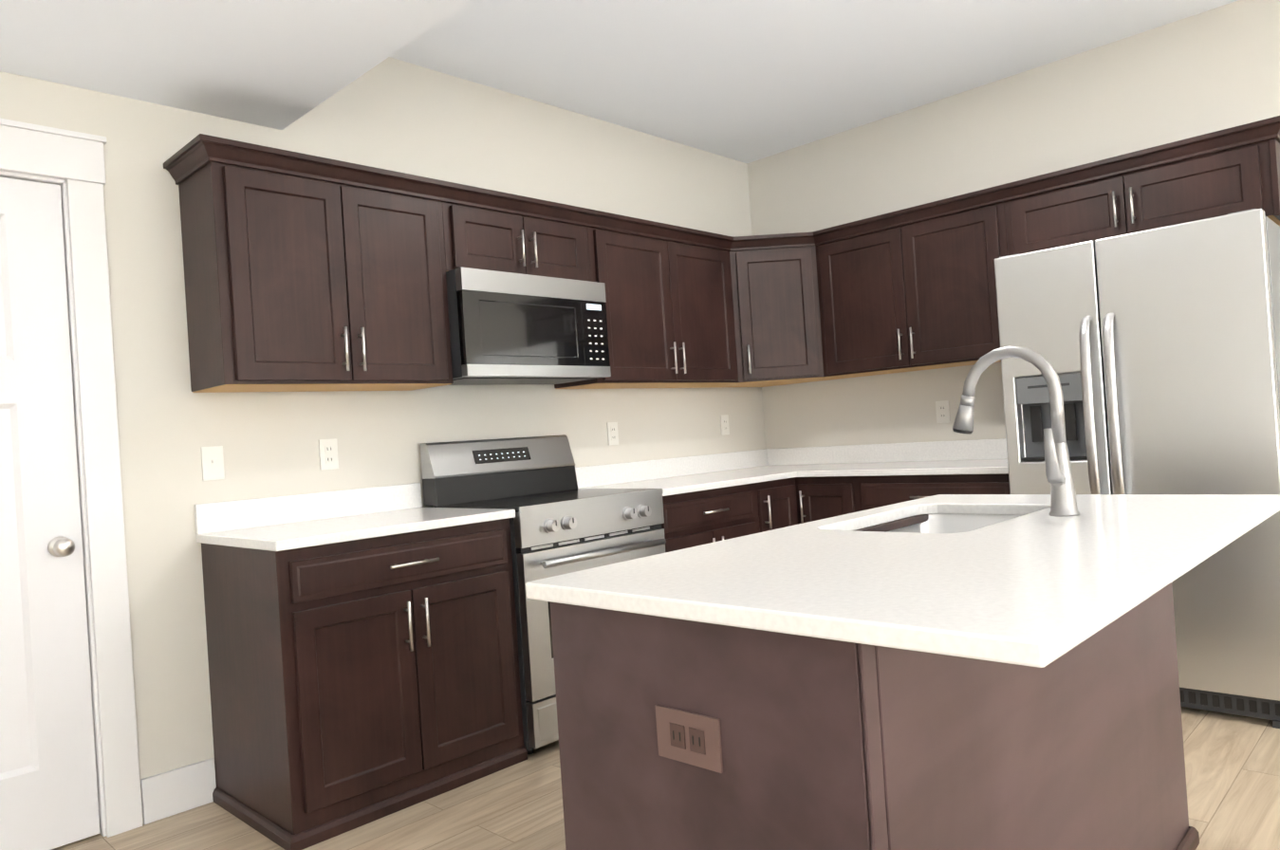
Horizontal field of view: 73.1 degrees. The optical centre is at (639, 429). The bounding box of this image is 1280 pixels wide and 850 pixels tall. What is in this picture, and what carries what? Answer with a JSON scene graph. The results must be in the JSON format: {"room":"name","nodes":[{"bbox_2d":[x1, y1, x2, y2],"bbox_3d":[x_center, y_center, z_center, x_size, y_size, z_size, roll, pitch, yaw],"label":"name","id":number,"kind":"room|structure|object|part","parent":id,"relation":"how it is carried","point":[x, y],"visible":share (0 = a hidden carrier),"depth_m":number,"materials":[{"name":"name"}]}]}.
{"room":"kitchen","nodes":[
{"label":"kitchen","id":0,"kind":"room"},
{"bbox_2d":[0,56,766,824],"bbox_3d":[-1.716,-0.112,2.884,0.120,2.794,7.240,-4,-1,44],"label":"wall","id":1,"kind":"structure","parent":0,"point":[397,116],"depth_m":3.31,"materials":[{"name":"white paint"}]},
{"bbox_2d":[0,176,100,849],"bbox_3d":[-2.036,0.266,2.488,0.036,2.058,0.723,-4,-1,44],"label":"interior door","id":2,"kind":"structure","parent":1,"relation":"in","point":[48,793],"depth_m":2.66,"materials":[{"name":"white wood"}]},
{"bbox_2d":[47,536,74,556],"bbox_3d":[-1.780,0.364,2.663,0.078,0.064,0.064,-4,-1,44],"label":"door knob","id":3,"kind":"object","parent":2,"relation":"attached to","point":[61,547],"depth_m":2.64,"materials":[{"name":"silver metal"}]},
{"bbox_2d":[0,118,142,837],"bbox_3d":[-2.045,0.189,2.492,0.142,2.232,0.973,-4,-1,44],"label":"door frame","id":4,"kind":"structure","parent":1,"relation":"attached to","point":[71,163],"depth_m":2.74,"materials":[{"name":"white wood"}]},
{"bbox_2d":[140,758,216,824],"bbox_3d":[1.460,0.984,-0.123,8.500,0.145,7.000,-4,-1,44],"label":"baseboard","id":5,"kind":"structure","parent":1,"relation":"attached to","point":[176,791],"depth_m":2.87,"materials":[{"name":"white wood"}]},
{"bbox_2d":[200,445,224,481],"bbox_3d":[-1.485,0.118,3.006,0.014,0.117,0.072,-4,-1,44],"label":"switch plate","id":6,"kind":"object","parent":1,"relation":"attached to","point":[213,462],"visible":1,"depth_m":3.00,"materials":[{"name":"white plastic"}]},
{"bbox_2d":[194,483,422,533],"bbox_3d":[-1.215,0.291,3.266,0.020,0.102,0.875,-4,-1,44],"label":"backsplash","id":7,"kind":"structure","parent":1,"relation":"attached to","point":[238,514],"depth_m":3.21,"materials":[{"name":"white stone"}]},
{"bbox_2d":[170,142,455,392],"bbox_3d":[-1.155,-0.527,3.172,0.324,0.747,0.861,-4,-1,44],"label":"upper cabinet","id":8,"kind":"object","parent":1,"relation":"attached to","point":[307,273],"depth_m":2.97,"materials":[{"name":"brown wood"}]},
{"bbox_2d":[318,438,338,470],"bbox_3d":[-1.193,0.096,3.312,0.008,0.117,0.072,-4,-1,44],"label":"electrical outlet plate","id":9,"kind":"object","parent":1,"relation":"attached to","point":[328,454],"visible":1,"depth_m":3.31,"materials":[{"name":"white plastic"}]},
{"bbox_2d":[447,187,531,275],"bbox_3d":[-0.737,-0.775,3.621,0.324,0.302,0.385,-4,-1,44],"label":"upper cabinet","id":10,"kind":"object","parent":1,"relation":"attached to","point":[490,232],"depth_m":3.52,"materials":[{"name":"brown wood"}]},
{"bbox_2d":[445,267,611,385],"bbox_3d":[-0.552,-0.417,3.731,0.398,0.424,0.764,-4,-1,44],"label":"microwave","id":11,"kind":"object","parent":10,"relation":"attached to","point":[511,328],"visible":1,"depth_m":3.54,"materials":[{"name":"grey metal"}]},
{"bbox_2d":[527,203,599,282],"bbox_3d":[-0.469,-0.790,3.898,0.324,0.302,0.386,-4,-1,44],"label":"upper cabinet","id":12,"kind":"object","parent":1,"relation":"attached to","point":[563,242],"depth_m":3.80,"materials":[{"name":"brown wood"}]},
{"bbox_2d":[606,422,618,445],"bbox_3d":[-0.138,0.022,4.405,0.008,0.117,0.072,-4,-1,44],"label":"electrical outlet plate","id":13,"kind":"object","parent":1,"relation":"attached to","point":[612,434],"visible":1,"depth_m":4.40,"materials":[{"name":"white plastic"}]},
{"bbox_2d":[554,214,743,389],"bbox_3d":[0.044,-0.598,4.412,0.324,0.747,1.050,-4,-1,44],"label":"upper cabinet","id":14,"kind":"object","parent":1,"relation":"attached to","point":[671,294],"depth_m":4.27,"materials":[{"name":"brown wood"}]},
{"bbox_2d":[720,414,729,435],"bbox_3d":[0.499,-0.025,5.064,0.008,0.117,0.072,-4,-1,44],"label":"electrical outlet plate","id":15,"kind":"object","parent":1,"relation":"attached to","point":[724,424],"visible":1,"depth_m":5.06,"materials":[{"name":"white plastic"}]},
{"bbox_2d":[728,231,816,241],"bbox_3d":[0.742,-0.665,4.684,0.298,0.772,0.298,-4,-1,44],"label":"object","id":16,"kind":"object","parent":1,"relation":"attached to","point":[812,233],"depth_m":4.65,"materials":[{"name":"brown wood"}]},
{"bbox_2d":[724,233,848,387],"bbox_3d":[0.740,-0.640,4.909,0.634,0.747,0.633,-4,-1,44],"label":"upper cabinet","id":17,"kind":"object","parent":1,"relation":"attached to","point":[778,310],"depth_m":4.68,"materials":[{"name":"brown wood"}]},
{"bbox_2d":[51,706,1279,849],"bbox_3d":[1.468,1.106,-0.124,8.740,0.100,7.240,-4,-1,44],"label":"floor","id":18,"kind":"structure","parent":0,"point":[1233,772],"depth_m":2.67,"materials":[{"name":"brown wood"}]},
{"bbox_2d":[201,518,527,849],"bbox_3d":[-0.957,0.796,3.055,0.630,0.884,0.861,-4,-1,44],"label":"base cabinet","id":19,"kind":"object","parent":18,"relation":"on","point":[363,655],"depth_m":2.77,"materials":[{"name":"brown wood"}]},
{"bbox_2d":[196,506,515,552],"bbox_3d":[-0.986,0.340,3.048,0.646,0.030,0.875,-4,-1,44],"label":"countertop","id":20,"kind":"structure","parent":19,"relation":"on","point":[288,536],"depth_m":2.88,"materials":[{"name":"white stone"}]},
{"bbox_2d":[420,434,666,754],"bbox_3d":[-0.357,0.613,3.598,0.698,1.178,0.762,-4,-1,44],"label":"range","id":21,"kind":"object","parent":18,"relation":"on","point":[561,523],"visible":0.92,"depth_m":3.45,"materials":[{"name":"grey metal"}]},
{"bbox_2d":[661,499,763,553],"bbox_3d":[0.135,0.732,4.185,0.630,0.884,0.679,-4,-1,44],"label":"base cabinet","id":22,"kind":"object","parent":18,"relation":"on","point":[688,523],"depth_m":3.94,"materials":[{"name":"brown wood"}]},
{"bbox_2d":[577,457,1008,499],"bbox_3d":[0.832,0.228,4.136,1.750,0.030,1.688,-4,-1,44],"label":"countertop","id":23,"kind":"structure","parent":22,"relation":"on","point":[844,479],"depth_m":4.19,"materials":[{"name":"white stone"}]},
{"bbox_2d":[763,499,801,531],"bbox_3d":[0.487,0.711,4.549,0.630,0.884,0.333,-4,-1,44],"label":"base cabinet","id":24,"kind":"object","parent":18,"relation":"on","point":[778,513],"depth_m":4.36,"materials":[{"name":"brown wood"}]},
{"bbox_2d":[797,499,854,523],"bbox_3d":[1.180,0.666,4.560,0.334,0.884,0.631,-4,-1,44],"label":"base cabinet","id":25,"kind":"object","parent":18,"relation":"on","point":[808,510],"depth_m":4.37,"materials":[{"name":"brown wood"}]},
{"bbox_2d":[550,508,1199,849],"bbox_3d":[0.617,0.691,1.913,0.702,0.870,1.592,-4,-1,44],"label":"kitchen island","id":26,"kind":"object","parent":18,"relation":"on","point":[966,672],"depth_m":1.38,"materials":[{"name":"brown wood"}]},
{"bbox_2d":[654,704,723,774],"bbox_3d":[0.074,0.477,1.335,0.128,0.080,0.007,-4,-1,44],"label":"outlet","id":27,"kind":"object","parent":26,"relation":"attached to","point":[689,737],"depth_m":1.33,"materials":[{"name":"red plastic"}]},
{"bbox_2d":[525,494,1279,671],"bbox_3d":[0.699,0.245,1.851,0.900,0.050,1.680,-4,-1,44],"label":"island countertop","id":28,"kind":"structure","parent":26,"relation":"on","point":[1028,592],"depth_m":1.42,"materials":[{"name":"white stone"}]},
{"bbox_2d":[952,345,1087,516],"bbox_3d":[0.887,0.003,2.084,0.286,0.410,0.110,-4,-1,44],"label":"faucet","id":29,"kind":"object","parent":28,"relation":"on","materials":[{"name":"silver metal"}]},
{"bbox_2d":[851,476,1010,512],"bbox_3d":[1.565,0.638,4.186,0.741,0.884,0.631,-4,-1,44],"label":"base cabinet","id":30,"kind":"object","parent":18,"relation":"on","point":[1001,486],"depth_m":3.87,"materials":[{"name":"brown wood"}]},
{"bbox_2d":[994,208,1279,728],"bbox_3d":[2.078,0.148,3.477,0.910,1.784,0.840,-4,-1,44],"label":"fridge","id":31,"kind":"object","parent":18,"relation":"on","point":[1158,349],"visible":0.62,"depth_m":3.11,"materials":[{"name":"grey metal"}]},
{"bbox_3d":[1.745,-0.070,3.256,0.118,0.733,0.078,-4,-1,44],"label":"handle","id":32,"kind":"part","parent":31,"relation":"part of","materials":[{"name":"silver metal"}]},
{"bbox_2d":[389,0,1238,163],"bbox_3d":[1.277,-1.781,-0.104,8.740,0.100,7.240,-4,-1,44],"label":"ceiling","id":33,"kind":"structure","parent":0,"point":[747,81],"depth_m":3.80,"materials":[{"name":"white paint"}]},
{"bbox_2d":[0,0,471,129],"bbox_3d":[1.305,-1.530,-0.093,8.500,0.406,1.088,-4,-1,44],"label":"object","id":34,"kind":"structure","parent":33,"relation":"attached to","point":[280,64],"depth_m":2.56,"materials":[{"name":"white paint"}]},
{"bbox_2d":[746,0,1279,448],"bbox_3d":[3.888,-0.486,2.401,8.620,2.794,0.120,-4,-1,44],"label":"wall","id":35,"kind":"structure","parent":0,"point":[1210,70],"depth_m":4.37,"materials":[{"name":"white paint"}]},
{"bbox_2d":[812,191,1009,377],"bbox_3d":[1.440,-0.690,4.445,1.020,0.747,0.322,-4,-1,44],"label":"upper cabinet","id":36,"kind":"object","parent":35,"relation":"attached to","point":[917,290],"depth_m":4.30,"materials":[{"name":"brown wood"}]},
{"bbox_2d":[935,400,950,423],"bbox_3d":[1.595,-0.091,4.549,0.072,0.117,0.008,-4,-1,44],"label":"electrical outlet plate","id":37,"kind":"object","parent":35,"relation":"attached to","point":[942,408],"visible":1,"depth_m":4.54,"materials":[{"name":"white plastic"}]},
{"bbox_2d":[1005,123,1279,255],"bbox_3d":[2.157,-0.958,3.737,1.020,0.317,0.322,-4,-1,44],"label":"upper cabinet","id":38,"kind":"object","parent":35,"relation":"attached to","point":[1230,174],"depth_m":3.56,"materials":[{"name":"brown wood"}]}
]}

